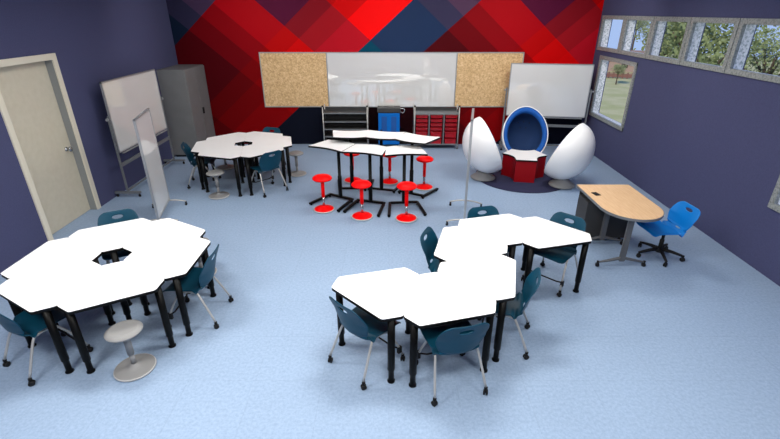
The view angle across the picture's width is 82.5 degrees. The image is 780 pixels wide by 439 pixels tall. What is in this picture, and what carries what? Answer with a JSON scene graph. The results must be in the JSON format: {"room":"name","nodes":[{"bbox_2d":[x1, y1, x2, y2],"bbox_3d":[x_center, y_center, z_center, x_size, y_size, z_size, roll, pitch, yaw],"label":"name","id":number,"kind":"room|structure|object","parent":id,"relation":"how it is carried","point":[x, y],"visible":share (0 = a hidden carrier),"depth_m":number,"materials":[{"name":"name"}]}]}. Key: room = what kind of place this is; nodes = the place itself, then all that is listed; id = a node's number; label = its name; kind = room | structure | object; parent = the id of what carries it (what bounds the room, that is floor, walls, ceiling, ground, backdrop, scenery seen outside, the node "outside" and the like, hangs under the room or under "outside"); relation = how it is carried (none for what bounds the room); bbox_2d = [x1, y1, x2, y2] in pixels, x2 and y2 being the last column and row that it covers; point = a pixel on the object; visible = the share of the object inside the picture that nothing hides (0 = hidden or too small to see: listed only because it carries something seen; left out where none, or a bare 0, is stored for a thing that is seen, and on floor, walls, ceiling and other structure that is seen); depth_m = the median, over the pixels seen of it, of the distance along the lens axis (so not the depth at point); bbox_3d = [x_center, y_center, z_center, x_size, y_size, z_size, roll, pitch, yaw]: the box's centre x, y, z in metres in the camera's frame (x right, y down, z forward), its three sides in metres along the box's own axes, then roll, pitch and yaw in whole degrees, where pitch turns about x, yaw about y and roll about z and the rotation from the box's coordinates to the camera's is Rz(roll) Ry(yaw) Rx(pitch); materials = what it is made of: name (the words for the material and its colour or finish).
{"room":"classroom","nodes":[
{"label":"classroom","id":0,"kind":"room"},
{"bbox_2d":[0,0,177,274],"bbox_3d":[-5.091,-1.022,5.115,0.250,3.620,12.230,0,25,0],"label":"wall","id":1,"kind":"structure","parent":0,"point":[93,42],"depth_m":7.25,"materials":[{"name":"purple paint"}]},
{"bbox_2d":[0,53,100,240],"bbox_3d":[-5.033,-1.065,6.531,0.186,2.495,1.280,0,25,0],"label":"door","id":2,"kind":"structure","parent":1,"relation":"in","point":[36,111],"depth_m":6.59,"materials":[{"name":"grey wood"}]},
{"bbox_2d":[166,0,603,143],"bbox_3d":[-0.088,-3.587,10.584,9.856,3.620,0.150,0,25,0],"label":"wall","id":3,"kind":"structure","parent":0,"point":[227,37],"depth_m":10.21,"materials":[{"name":"red paint"}]},
{"bbox_2d":[259,52,524,106],"bbox_3d":[0.060,-3.322,10.607,6.180,1.260,0.030,0,25,0],"label":"display board","id":4,"kind":"object","parent":3,"relation":"attached to","point":[289,79],"visible":0.82,"depth_m":10.58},
{"bbox_2d":[0,144,779,438],"bbox_3d":[-0.138,0.671,5.909,10.256,0.120,12.330,0,25,0],"label":"floor","id":5,"kind":"structure","parent":0,"point":[690,348],"depth_m":4.53,"materials":[{"name":"blue carpet"}]},
{"bbox_2d":[0,308,92,386],"bbox_3d":[-3.294,0.982,4.144,0.531,0.816,0.569,14,28,27],"label":"chair","id":6,"kind":"object","parent":5,"relation":"on","point":[23,324],"visible":0.7,"depth_m":4.08,"materials":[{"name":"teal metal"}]},
{"bbox_2d":[0,261,115,373],"bbox_3d":[-3.157,0.914,4.380,0.847,0.738,0.743,14,28,27],"label":"table","id":7,"kind":"object","parent":5,"relation":"on","point":[40,292],"visible":0.91,"depth_m":4.12,"materials":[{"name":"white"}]},
{"bbox_2d":[1,238,114,314],"bbox_3d":[-3.424,0.718,4.799,0.743,0.738,0.847,0,25,0],"label":"table","id":8,"kind":"object","parent":5,"relation":"on","point":[58,253],"visible":0.47,"depth_m":4.62,"materials":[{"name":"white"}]},
{"bbox_2d":[69,218,151,305],"bbox_3d":[-3.157,0.521,5.218,0.847,0.738,0.743,-14,28,-27],"label":"table","id":9,"kind":"object","parent":5,"relation":"on","point":[109,238],"visible":0.48,"depth_m":5.07,"materials":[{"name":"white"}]},
{"bbox_2d":[57,261,175,373],"bbox_3d":[-2.623,0.914,4.380,0.847,0.738,0.743,-14,28,-27],"label":"table","id":10,"kind":"object","parent":5,"relation":"on","point":[121,281],"visible":0.89,"depth_m":4.12,"materials":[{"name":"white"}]},
{"bbox_2d":[97,209,138,264],"bbox_3d":[-3.251,0.360,5.470,0.531,0.816,0.569,-14,28,-27],"label":"chair","id":11,"kind":"object","parent":5,"relation":"on","point":[106,218],"visible":0.21,"depth_m":5.49,"materials":[{"name":"teal plastic"}]},
{"bbox_2d":[104,319,156,381],"bbox_3d":[-2.392,1.192,4.097,0.364,0.475,0.364,0,25,0],"label":"stool","id":12,"kind":"object","parent":5,"relation":"on","point":[134,367],"visible":1,"depth_m":4.08,"materials":[{"name":"grey plastic"}]},
{"bbox_2d":[99,69,184,196],"bbox_3d":[-4.730,-1.731,8.533,0.460,2.000,2.014,0,25,0],"label":"whiteboard","id":13,"kind":"object","parent":5,"relation":"on","point":[125,98],"visible":1,"depth_m":8.11,"materials":[{"name":"white plastic"}]},
{"bbox_2d":[122,130,166,152],"bbox_3d":[-4.696,-1.535,8.624,0.042,0.012,1.693,0,25,0],"label":"tray","id":14,"kind":"object","parent":13,"relation":"on","point":[136,143],"depth_m":8.21,"materials":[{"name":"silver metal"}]},
{"bbox_2d":[133,108,187,220],"bbox_3d":[-3.685,-0.819,6.972,0.564,1.675,0.860,-6,26,-12],"label":"whiteboard","id":15,"kind":"object","parent":5,"relation":"on","point":[143,123],"visible":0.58,"depth_m":6.88,"materials":[{"name":"white ceramic"}]},
{"bbox_2d":[123,218,209,304],"bbox_3d":[-2.623,0.521,5.218,0.847,0.738,0.743,14,28,27],"label":"table","id":16,"kind":"object","parent":5,"relation":"on","point":[165,231],"visible":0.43,"depth_m":5.09,"materials":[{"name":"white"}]},
{"bbox_2d":[124,238,216,336],"bbox_3d":[-2.356,0.718,4.799,0.743,0.738,0.847,0,25,0],"label":"table","id":17,"kind":"object","parent":5,"relation":"on","point":[173,261],"visible":0.98,"depth_m":4.60,"materials":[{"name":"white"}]},
{"bbox_2d":[156,64,215,156],"bbox_3d":[-4.647,-2.548,10.370,0.625,1.920,1.100,0,25,0],"label":"storage cabinet","id":18,"kind":"object","parent":5,"relation":"on","point":[183,87],"visible":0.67,"depth_m":9.97,"materials":[{"name":"grey paint"}]},
{"bbox_2d":[162,244,233,328],"bbox_3d":[-2.085,0.686,4.774,0.569,0.816,0.531,0,25,0],"label":"chair","id":19,"kind":"object","parent":5,"relation":"on","point":[197,278],"visible":0.82,"depth_m":4.66,"materials":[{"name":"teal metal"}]},
{"bbox_2d":[181,142,220,188],"bbox_3d":[-3.600,-1.075,8.530,0.569,0.816,0.531,-6,26,-12],"label":"chair","id":20,"kind":"object","parent":5,"relation":"on","point":[187,150],"visible":0.77,"depth_m":8.47,"materials":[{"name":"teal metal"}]},
{"bbox_2d":[197,237,216,274],"bbox_3d":[-2.400,0.480,5.615,0.364,0.475,0.364,0,25,0],"label":"stool","id":21,"kind":"object","parent":5,"relation":"on","point":[200,259],"visible":0.12,"depth_m":5.64,"materials":[{"name":"grey plastic"}]},
{"bbox_2d":[191,140,237,189],"bbox_3d":[-3.330,-1.083,8.638,0.743,0.738,0.847,-6,26,-12],"label":"table","id":22,"kind":"object","parent":5,"relation":"on","point":[200,146],"visible":0.6,"depth_m":8.40,"materials":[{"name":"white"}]},
{"bbox_2d":[206,169,229,199],"bbox_3d":[-3.092,-0.638,8.000,0.364,0.475,0.364,0,25,0],"label":"stool","id":23,"kind":"object","parent":5,"relation":"on","point":[215,173],"visible":1,"depth_m":7.97,"materials":[{"name":"grey plastic"}]},
{"bbox_2d":[198,145,244,196],"bbox_3d":[-2.966,-0.917,8.284,0.847,0.738,0.743,7,26,15],"label":"table","id":24,"kind":"object","parent":5,"relation":"on","point":[233,153],"visible":1,"depth_m":8.05,"materials":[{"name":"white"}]},
{"bbox_2d":[217,160,233,169],"bbox_3d":[-3.500,-1.325,9.463,0.364,0.475,0.364,0,25,0],"label":"stool","id":25,"kind":"object","parent":5,"relation":"on","point":[226,166],"visible":0.48,"depth_m":9.49,"materials":[{"name":"grey plastic"}]},
{"bbox_2d":[206,132,245,177],"bbox_3d":[-3.174,-1.300,9.100,0.847,0.738,0.743,-22,33,-38],"label":"table","id":26,"kind":"object","parent":5,"relation":"on","point":[238,138],"visible":0.56,"depth_m":8.96,"materials":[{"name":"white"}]},
{"bbox_2d":[241,144,285,195],"bbox_3d":[-2.446,-0.968,8.393,0.847,0.738,0.743,-22,33,-38],"label":"table","id":27,"kind":"object","parent":5,"relation":"on","point":[249,152],"visible":0.85,"depth_m":8.17,"materials":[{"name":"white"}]},
{"bbox_2d":[244,131,285,176],"bbox_3d":[-2.654,-1.351,9.209,0.847,0.738,0.743,7,26,15],"label":"table","id":28,"kind":"object","parent":5,"relation":"on","point":[250,137],"visible":0.48,"depth_m":9.07,"materials":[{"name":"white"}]},
{"bbox_2d":[249,150,288,197],"bbox_3d":[-2.255,-0.915,8.187,0.531,0.816,0.569,-23,34,-40],"label":"chair","id":29,"kind":"object","parent":5,"relation":"on","point":[266,163],"visible":0.94,"depth_m":7.99,"materials":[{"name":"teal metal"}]},
{"bbox_2d":[254,127,285,172],"bbox_3d":[-2.571,-1.484,9.400,0.531,0.816,0.569,7,26,15],"label":"chair","id":30,"kind":"object","parent":5,"relation":"on","point":[266,129],"visible":0.09,"depth_m":9.47,"materials":[{"name":"teal plastic"}]},
{"bbox_2d":[252,136,291,182],"bbox_3d":[-2.290,-1.185,8.855,0.743,0.738,0.847,-6,26,-12],"label":"table","id":31,"kind":"object","parent":5,"relation":"on","point":[285,142],"visible":0.89,"depth_m":8.66,"materials":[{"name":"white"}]},
{"bbox_2d":[289,150,305,176],"bbox_3d":[-1.889,-1.147,9.085,0.364,0.475,0.364,0,25,0],"label":"stool","id":32,"kind":"object","parent":5,"relation":"on","point":[297,173],"visible":0.91,"depth_m":9.04,"materials":[{"name":"grey plastic"}]},
{"bbox_2d":[312,174,334,213],"bbox_3d":[-1.100,-0.445,7.416,0.360,0.620,0.360,0,25,0],"label":"stool","id":33,"kind":"object","parent":5,"relation":"on","point":[322,209],"visible":1,"depth_m":7.39,"materials":[{"name":"red plastic"}]},
{"bbox_2d":[308,140,354,211],"bbox_3d":[-0.969,-0.781,7.703,0.769,0.985,0.798,14,28,27],"label":"table","id":34,"kind":"object","parent":5,"relation":"on","point":[338,146],"visible":0.98,"depth_m":7.68,"materials":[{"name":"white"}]},
{"bbox_2d":[321,104,368,143],"bbox_3d":[-1.039,-2.275,10.807,1.101,1.055,0.419,0,25,0],"label":"open shelf unit","id":35,"kind":"object","parent":5,"relation":"on","point":[341,119],"visible":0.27,"depth_m":10.81,"materials":[{"name":"silver metal"}]},
{"bbox_2d":[333,130,368,190],"bbox_3d":[-0.688,-1.075,8.204,0.676,1.093,0.798,0,25,-1],"label":"table","id":36,"kind":"object","parent":5,"relation":"on","point":[348,135],"visible":0.62,"depth_m":7.94,"materials":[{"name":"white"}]},
{"bbox_2d":[343,153,361,183],"bbox_3d":[-0.717,-1.046,8.699,0.360,0.620,0.360,0,25,0],"label":"stool","id":37,"kind":"object","parent":5,"relation":"on","point":[346,180],"visible":0.43,"depth_m":8.70,"materials":[{"name":"red plastic"}]},
{"bbox_2d":[351,180,372,220],"bbox_3d":[-0.438,-0.321,7.154,0.360,0.620,0.360,0,25,0],"label":"stool","id":38,"kind":"object","parent":5,"relation":"on","point":[362,215],"visible":1,"depth_m":7.13,"materials":[{"name":"red plastic"}]},
{"bbox_2d":[342,144,386,216],"bbox_3d":[-0.384,-0.675,7.478,0.719,0.985,0.798,7,26,15],"label":"table","id":39,"kind":"object","parent":5,"relation":"on","point":[367,149],"visible":1,"depth_m":7.45,"materials":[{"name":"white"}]},
{"bbox_2d":[328,296,404,389],"bbox_3d":[-0.214,0.997,4.112,0.531,0.816,0.569,23,34,40],"label":"chair","id":40,"kind":"object","parent":5,"relation":"on","point":[356,321],"visible":0.76,"depth_m":3.94,"materials":[{"name":"blue plastic"}]},
{"bbox_2d":[332,268,418,383],"bbox_3d":[-0.035,0.952,4.301,0.743,0.738,0.847,-23,34,-40],"label":"table","id":41,"kind":"object","parent":5,"relation":"on","point":[385,295],"visible":0.91,"depth_m":4.04,"materials":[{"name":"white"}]},
{"bbox_2d":[365,130,405,192],"bbox_3d":[-0.083,-1.049,8.148,0.712,1.093,0.798,6,26,12],"label":"table","id":42,"kind":"object","parent":5,"relation":"on","point":[382,136],"visible":0.8,"depth_m":7.87,"materials":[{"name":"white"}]},
{"bbox_2d":[377,106,404,145],"bbox_3d":[0.053,-2.248,10.841,0.656,0.976,0.361,0,25,0],"label":"storage cart","id":43,"kind":"object","parent":5,"relation":"on","point":[388,116],"visible":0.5,"depth_m":10.62,"materials":[{"name":"blue plastic"}]},
{"bbox_2d":[377,106,400,112],"bbox_3d":[0.000,-2.648,10.665,0.550,0.100,0.340,0,25,0],"label":"tray","id":44,"kind":"object","parent":43,"relation":"on","point":[381,109],"depth_m":10.52,"materials":[{"name":"grey plastic"}]},
{"bbox_2d":[383,154,398,184],"bbox_3d":[0.015,-1.012,8.627,0.360,0.620,0.360,0,25,0],"label":"stool","id":45,"kind":"object","parent":5,"relation":"on","point":[388,181],"visible":0.65,"depth_m":8.63,"materials":[{"name":"red plastic"}]},
{"bbox_2d":[395,181,416,222],"bbox_3d":[0.280,-0.289,7.084,0.360,0.620,0.360,0,25,0],"label":"stool","id":46,"kind":"object","parent":5,"relation":"on","point":[406,186],"visible":1,"depth_m":7.06,"materials":[{"name":"red plastic"}]},
{"bbox_2d":[385,145,427,216],"bbox_3d":[0.265,-0.649,7.423,0.690,0.985,0.798,-2,25,-5],"label":"table","id":47,"kind":"object","parent":5,"relation":"on","point":[402,150],"visible":0.98,"depth_m":7.36,"materials":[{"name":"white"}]},
{"bbox_2d":[395,132,440,198],"bbox_3d":[0.495,-0.952,7.941,0.742,1.093,0.798,14,28,27],"label":"table","id":48,"kind":"object","parent":5,"relation":"on","point":[409,138],"visible":0.86,"depth_m":7.68,"materials":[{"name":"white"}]},
{"bbox_2d":[416,156,433,190],"bbox_3d":[0.665,-0.883,8.351,0.360,0.620,0.360,0,25,0],"label":"stool","id":49,"kind":"object","parent":5,"relation":"on","point":[423,159],"visible":0.85,"depth_m":8.32,"materials":[{"name":"red plastic"}]},
{"bbox_2d":[420,226,438,272],"bbox_3d":[0.650,0.545,5.076,0.569,0.816,0.531,10,27,20],"label":"chair","id":50,"kind":"object","parent":5,"relation":"on","point":[429,245],"visible":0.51,"depth_m":5.08,"materials":[{"name":"teal plastic"}]},
{"bbox_2d":[413,104,460,148],"bbox_3d":[1.136,-2.275,10.807,1.105,1.055,0.428,0,25,0],"label":"storage unit","id":51,"kind":"object","parent":5,"relation":"on","point":[443,123],"visible":0.8,"depth_m":10.69,"materials":[{"name":"red plastic"},{"name":"grey steel"},{"name":"silver paint"}]},
{"bbox_2d":[415,129,427,135],"bbox_3d":[0.785,-2.111,10.859,0.292,0.141,0.344,0,25,0],"label":"tray","id":52,"kind":"object","parent":51,"relation":"on","point":[419,132],"depth_m":10.72,"materials":[{"name":"red plastic"}]},
{"bbox_2d":[415,125,427,129],"bbox_3d":[0.785,-2.233,10.802,0.296,0.068,0.344,0,25,0],"label":"tray","id":53,"kind":"object","parent":51,"relation":"on","point":[417,127],"depth_m":10.66,"materials":[{"name":"red plastic"}]},
{"bbox_2d":[415,121,427,125],"bbox_3d":[0.785,-2.322,10.760,0.296,0.068,0.344,0,25,0],"label":"tray","id":54,"kind":"object","parent":51,"relation":"on","point":[417,123],"depth_m":10.62,"materials":[{"name":"red plastic"}]},
{"bbox_2d":[415,117,427,121],"bbox_3d":[0.785,-2.412,10.718,0.296,0.068,0.344,0,25,0],"label":"tray","id":55,"kind":"object","parent":51,"relation":"on","point":[417,119],"depth_m":10.57,"materials":[{"name":"red plastic"}]},
{"bbox_2d":[416,115,427,117],"bbox_3d":[0.785,-2.501,10.677,0.296,0.068,0.344,0,25,0],"label":"tray","id":56,"kind":"object","parent":51,"relation":"on","point":[417,116],"depth_m":10.53,"materials":[{"name":"red plastic"}]},
{"bbox_2d":[429,135,441,143],"bbox_3d":[1.135,-1.956,10.932,0.292,0.141,0.344,0,25,0],"label":"tray","id":57,"kind":"object","parent":51,"relation":"on","point":[439,141],"depth_m":10.80,"materials":[{"name":"red plastic"}]},
{"bbox_2d":[430,130,441,136],"bbox_3d":[1.135,-2.111,10.859,0.292,0.141,0.344,0,25,0],"label":"tray","id":58,"kind":"object","parent":51,"relation":"on","point":[435,133],"depth_m":10.72,"materials":[{"name":"red plastic"}]},
{"bbox_2d":[430,125,442,129],"bbox_3d":[1.135,-2.233,10.802,0.296,0.068,0.344,0,25,0],"label":"tray","id":59,"kind":"object","parent":51,"relation":"on","point":[432,127],"depth_m":10.66,"materials":[{"name":"red plastic"}]},
{"bbox_2d":[430,121,442,125],"bbox_3d":[1.135,-2.322,10.760,0.296,0.068,0.344,0,25,0],"label":"tray","id":60,"kind":"object","parent":51,"relation":"on","point":[432,123],"depth_m":10.62,"materials":[{"name":"red plastic"}]},
{"bbox_2d":[430,117,442,121],"bbox_3d":[1.135,-2.412,10.718,0.296,0.068,0.344,0,25,0],"label":"tray","id":61,"kind":"object","parent":51,"relation":"on","point":[432,119],"depth_m":10.57,"materials":[{"name":"red plastic"}]},
{"bbox_2d":[430,115,442,117],"bbox_3d":[1.135,-2.501,10.677,0.296,0.068,0.344,0,25,0],"label":"tray","id":62,"kind":"object","parent":51,"relation":"on","point":[431,116],"depth_m":10.53,"materials":[{"name":"red plastic"}]},
{"bbox_2d":[444,136,455,143],"bbox_3d":[1.485,-1.956,10.932,0.292,0.141,0.344,0,25,0],"label":"tray","id":63,"kind":"object","parent":51,"relation":"on","point":[447,140],"depth_m":10.79,"materials":[{"name":"red plastic"}]},
{"bbox_2d":[444,129,456,137],"bbox_3d":[1.485,-2.111,10.859,0.292,0.141,0.344,0,25,0],"label":"tray","id":64,"kind":"object","parent":51,"relation":"on","point":[447,133],"depth_m":10.73,"materials":[{"name":"red plastic"}]},
{"bbox_2d":[444,125,456,129],"bbox_3d":[1.485,-2.233,10.802,0.296,0.068,0.344,0,25,0],"label":"tray","id":65,"kind":"object","parent":51,"relation":"on","point":[446,127],"depth_m":10.66,"materials":[{"name":"red plastic"}]},
{"bbox_2d":[444,122,456,125],"bbox_3d":[1.485,-2.322,10.760,0.296,0.068,0.344,0,25,0],"label":"tray","id":66,"kind":"object","parent":51,"relation":"on","point":[445,123],"depth_m":10.62,"materials":[{"name":"red plastic"}]},
{"bbox_2d":[445,117,457,121],"bbox_3d":[1.485,-2.412,10.718,0.296,0.068,0.344,0,25,0],"label":"tray","id":67,"kind":"object","parent":51,"relation":"on","point":[447,119],"depth_m":10.57,"materials":[{"name":"red plastic"}]},
{"bbox_2d":[445,115,457,117],"bbox_3d":[1.485,-2.501,10.677,0.296,0.068,0.344,0,25,0],"label":"tray","id":68,"kind":"object","parent":51,"relation":"on","point":[446,116],"depth_m":10.53,"materials":[{"name":"red plastic"}]},
{"bbox_2d":[404,272,495,387],"bbox_3d":[0.481,1.010,4.176,0.847,0.738,0.743,-6,26,-14],"label":"table","id":69,"kind":"object","parent":5,"relation":"on","point":[436,299],"visible":0.87,"depth_m":3.91,"materials":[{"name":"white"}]},
{"bbox_2d":[417,321,488,406],"bbox_3d":[0.553,1.092,3.910,0.531,0.816,0.569,-6,26,-14],"label":"chair","id":70,"kind":"object","parent":5,"relation":"on","point":[460,338],"visible":0.91,"depth_m":3.70,"materials":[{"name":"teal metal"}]},
{"bbox_2d":[446,108,481,225],"bbox_3d":[1.245,-0.815,6.963,0.564,1.675,0.860,5,26,10],"label":"whiteboard","id":71,"kind":"object","parent":5,"relation":"on","point":[472,114],"visible":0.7,"depth_m":6.65,"materials":[{"name":"grey metal"}]},
{"bbox_2d":[434,226,506,264],"bbox_3d":[0.829,0.572,5.110,0.847,0.738,0.743,-6,26,-14],"label":"table","id":72,"kind":"object","parent":5,"relation":"on","point":[455,242],"visible":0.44,"depth_m":4.86,"materials":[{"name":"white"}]},
{"bbox_2d":[438,254,515,361],"bbox_3d":[0.976,0.837,4.546,0.847,0.738,0.743,23,34,40],"label":"table","id":73,"kind":"object","parent":5,"relation":"on","point":[493,276],"visible":0.75,"depth_m":4.28,"materials":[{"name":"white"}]},
{"bbox_2d":[467,206,509,255],"bbox_3d":[1.249,0.317,5.561,0.531,0.816,0.569,-6,26,-14],"label":"chair","id":74,"kind":"object","parent":5,"relation":"on","point":[490,210],"visible":0.12,"depth_m":5.64,"materials":[{"name":"teal plastic"}]},
{"bbox_2d":[458,214,522,258],"bbox_3d":[1.325,0.398,5.481,0.847,0.738,0.743,23,34,40],"label":"table","id":75,"kind":"object","parent":5,"relation":"on","point":[507,229],"visible":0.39,"depth_m":5.26,"materials":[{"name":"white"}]},
{"bbox_2d":[477,267,540,359],"bbox_3d":[1.155,0.854,4.417,0.569,0.816,0.531,7,26,15],"label":"chair","id":76,"kind":"object","parent":5,"relation":"on","point":[514,308],"visible":0.64,"depth_m":4.32,"materials":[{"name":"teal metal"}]},
{"bbox_2d":[476,168,559,192],"bbox_3d":[2.680,-0.873,9.046,1.820,0.010,1.820,0,25,0],"label":"round rug","id":77,"kind":"object","parent":5,"relation":"on","point":[540,185],"visible":0.34,"depth_m":8.62,"materials":[{"name":"purple carpet"}]},
{"bbox_2d":[462,117,501,181],"bbox_3d":[1.819,-1.395,8.706,0.768,1.221,0.957,-3,25,-7],"label":"egg chair","id":78,"kind":"object","parent":77,"relation":"on","point":[485,157],"visible":0.94,"depth_m":8.37,"materials":[{"name":"white plastic"},{"name":"blue fabric"}]},
{"bbox_2d":[501,149,546,182],"bbox_3d":[2.708,-1.088,8.956,0.867,0.456,0.751,4,25,9],"label":"table","id":79,"kind":"object","parent":77,"relation":"on","point":[519,165],"visible":1,"depth_m":8.80,"materials":[{"name":"red"}]},
{"bbox_2d":[502,106,547,152],"bbox_3d":[2.904,-1.813,9.596,0.957,1.221,0.768,2,25,4],"label":"egg chair","id":80,"kind":"object","parent":77,"relation":"on","point":[525,128],"visible":0.69,"depth_m":9.62,"materials":[{"name":"white plastic"},{"name":"blue fabric"}]},
{"bbox_2d":[544,123,595,188],"bbox_3d":[3.392,-1.198,8.286,0.768,1.221,0.957,22,33,39],"label":"egg chair","id":81,"kind":"object","parent":77,"relation":"on","point":[572,156],"visible":1,"depth_m":7.95,"materials":[{"name":"white plastic"},{"name":"blue fabric"}]},
{"bbox_2d":[499,63,594,149],"bbox_3d":[3.675,-2.607,10.419,1.974,1.985,0.500,4,25,8],"label":"whiteboard","id":82,"kind":"object","parent":5,"relation":"on","point":[555,90],"visible":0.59,"depth_m":10.23,"materials":[{"name":"white ceramic"}]},
{"bbox_2d":[544,117,581,118],"bbox_3d":[3.670,-2.404,10.477,1.656,0.012,0.042,4,25,8],"label":"tray","id":83,"kind":"object","parent":82,"relation":"on","point":[544,117],"depth_m":10.39,"materials":[{"name":"silver metal"}]},
{"bbox_2d":[521,212,585,296],"bbox_3d":[2.019,0.393,5.399,0.531,0.816,0.569,23,34,40],"label":"chair","id":84,"kind":"object","parent":5,"relation":"on","point":[559,255],"visible":0.53,"depth_m":5.32,"materials":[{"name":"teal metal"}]},
{"bbox_2d":[521,216,591,292],"bbox_3d":[1.840,0.457,5.356,0.847,0.738,0.743,-6,26,-14],"label":"table","id":85,"kind":"object","parent":5,"relation":"on","point":[539,234],"visible":0.8,"depth_m":5.09,"materials":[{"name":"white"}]},
{"bbox_2d":[575,194,627,238],"bbox_3d":[3.132,-0.027,6.526,0.665,0.620,0.320,0,25,0],"label":"drawer pedestal","id":86,"kind":"object","parent":5,"relation":"on","point":[587,210],"visible":0.34,"depth_m":6.40,"materials":[{"name":"grey metal"}]},
{"bbox_2d":[576,185,663,266],"bbox_3d":[3.130,0.076,6.160,0.820,0.744,1.230,0,25,0],"label":"desk","id":87,"kind":"object","parent":5,"relation":"on","point":[624,202],"visible":0.83,"depth_m":5.88,"materials":[{"name":"beige wood"}]},
{"bbox_2d":[636,201,700,266],"bbox_3d":[3.687,0.170,5.949,0.603,0.754,0.595,3,25,5],"label":"chair","id":88,"kind":"object","parent":5,"relation":"on","point":[678,215],"visible":0.96,"depth_m":5.96,"materials":[{"name":"blue plastic"}]},
{"bbox_2d":[582,0,779,285],"bbox_3d":[4.885,-1.022,5.115,0.190,3.620,12.230,0,25,0],"label":"wall","id":89,"kind":"structure","parent":0,"point":[707,140],"depth_m":6.73,"materials":[{"name":"purple paint"}]},
{"bbox_2d":[596,15,625,52],"bbox_3d":[4.859,-3.999,9.573,0.201,0.715,1.062,0,25,0],"label":"window","id":90,"kind":"structure","parent":89,"relation":"in","point":[606,19],"depth_m":9.91,"materials":[{"name":"grey metal"}]},
{"bbox_2d":[589,55,637,130],"bbox_3d":[4.859,-2.756,9.565,0.201,1.330,1.652,0,25,0],"label":"window","id":91,"kind":"structure","parent":89,"relation":"in","point":[603,60],"depth_m":10.04,"materials":[{"name":"grey metal"}]},
{"bbox_2d":[618,16,654,57],"bbox_3d":[4.859,-3.543,8.600,0.201,0.715,1.062,0,25,0],"label":"window","id":92,"kind":"structure","parent":89,"relation":"in","point":[630,21],"depth_m":8.93,"materials":[{"name":"grey metal"}]},
{"bbox_2d":[645,16,691,64],"bbox_3d":[4.859,-3.086,7.626,0.201,0.715,1.062,0,25,0],"label":"window","id":93,"kind":"structure","parent":89,"relation":"in","point":[659,24],"depth_m":7.94,"materials":[{"name":"grey metal"}]},
{"bbox_2d":[680,17,740,72],"bbox_3d":[4.859,-2.630,6.653,0.201,0.715,1.062,0,25,0],"label":"window","id":94,"kind":"structure","parent":89,"relation":"in","point":[696,28],"depth_m":6.92,"materials":[{"name":"grey metal"}]},
{"bbox_2d":[725,18,779,83],"bbox_3d":[4.859,-2.173,5.680,0.201,0.715,1.062,0,25,0],"label":"window","id":95,"kind":"structure","parent":89,"relation":"in","point":[746,29],"depth_m":6.04,"materials":[{"name":"grey metal"}]},
{"bbox_2d":[767,175,779,212],"bbox_3d":[4.859,-0.416,4.577,0.201,1.330,1.632,0,25,0],"label":"window","id":96,"kind":"structure","parent":89,"relation":"in","point":[774,203],"depth_m":5.47,"materials":[{"name":"white glass"}]},
{"label":"outside","id":97,"kind":"structure","parent":0,"visible":0},
{"bbox_2d":[599,56,779,122],"bbox_3d":[69.395,-15.869,69.875,121.210,0.500,220.000,0,25,0],"label":"lawn","id":98,"kind":"structure","parent":97,"point":[614,98],"depth_m":87.48,"materials":[{"name":"green plant"}]},
{"bbox_2d":[611,64,626,84],"bbox_3d":[51.343,-31.545,100.159,3.606,6.970,3.701,22,33,39],"label":"tree","id":99,"kind":"object","parent":98,"relation":"on","point":[618,68],"visible":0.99,"depth_m":98.98,"materials":[{"name":"green plant"}]},
{"bbox_2d":[606,72,632,78],"bbox_3d":[67.000,-33.548,105.211,58.240,1.500,25.240,0,25,0],"label":"fence","id":100,"kind":"object","parent":98,"relation":"on","point":[609,74],"visible":0.07,"depth_m":109.22,"materials":[{"name":"brown"}]},
{"bbox_2d":[608,50,643,71],"bbox_3d":[66.000,-44.399,123.870,19.200,5.300,9.200,12,28,24],"label":"house","id":101,"kind":"structure","parent":98,"relation":"on","point":[629,68],"depth_m":121.53,"materials":[{"name":"brown brick"}]},
{"bbox_2d":[631,20,648,49],"bbox_3d":[83.985,-62.391,152.070,7.211,13.940,7.402,4,25,9],"label":"tree","id":102,"kind":"object","parent":98,"relation":"on","point":[639,20],"visible":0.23,"depth_m":150.43,"materials":[{"name":"green plant"}]},
{"bbox_2d":[634,20,686,57],"bbox_3d":[31.417,-16.032,51.927,7.751,15.056,7.049,-9,26,-18],"label":"tree","id":103,"kind":"object","parent":98,"relation":"on","point":[644,32],"visible":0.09,"depth_m":49.77,"materials":[{"name":"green plant"}]},
{"bbox_2d":[633,21,779,65],"bbox_3d":[24.789,-9.619,37.520,8.612,15.680,8.477,-6,26,-13],"label":"tree","id":104,"kind":"object","parent":98,"relation":"on","point":[676,37],"visible":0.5,"depth_m":34.23,"materials":[{"name":"green plant"}]},
{"bbox_2d":[719,26,779,75],"bbox_3d":[40.210,-12.976,48.775,8.325,15.400,8.458,-1,25,-1],"label":"tree","id":105,"kind":"object","parent":98,"relation":"on","point":[765,59],"visible":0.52,"depth_m":46.49,"materials":[{"name":"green plant"}]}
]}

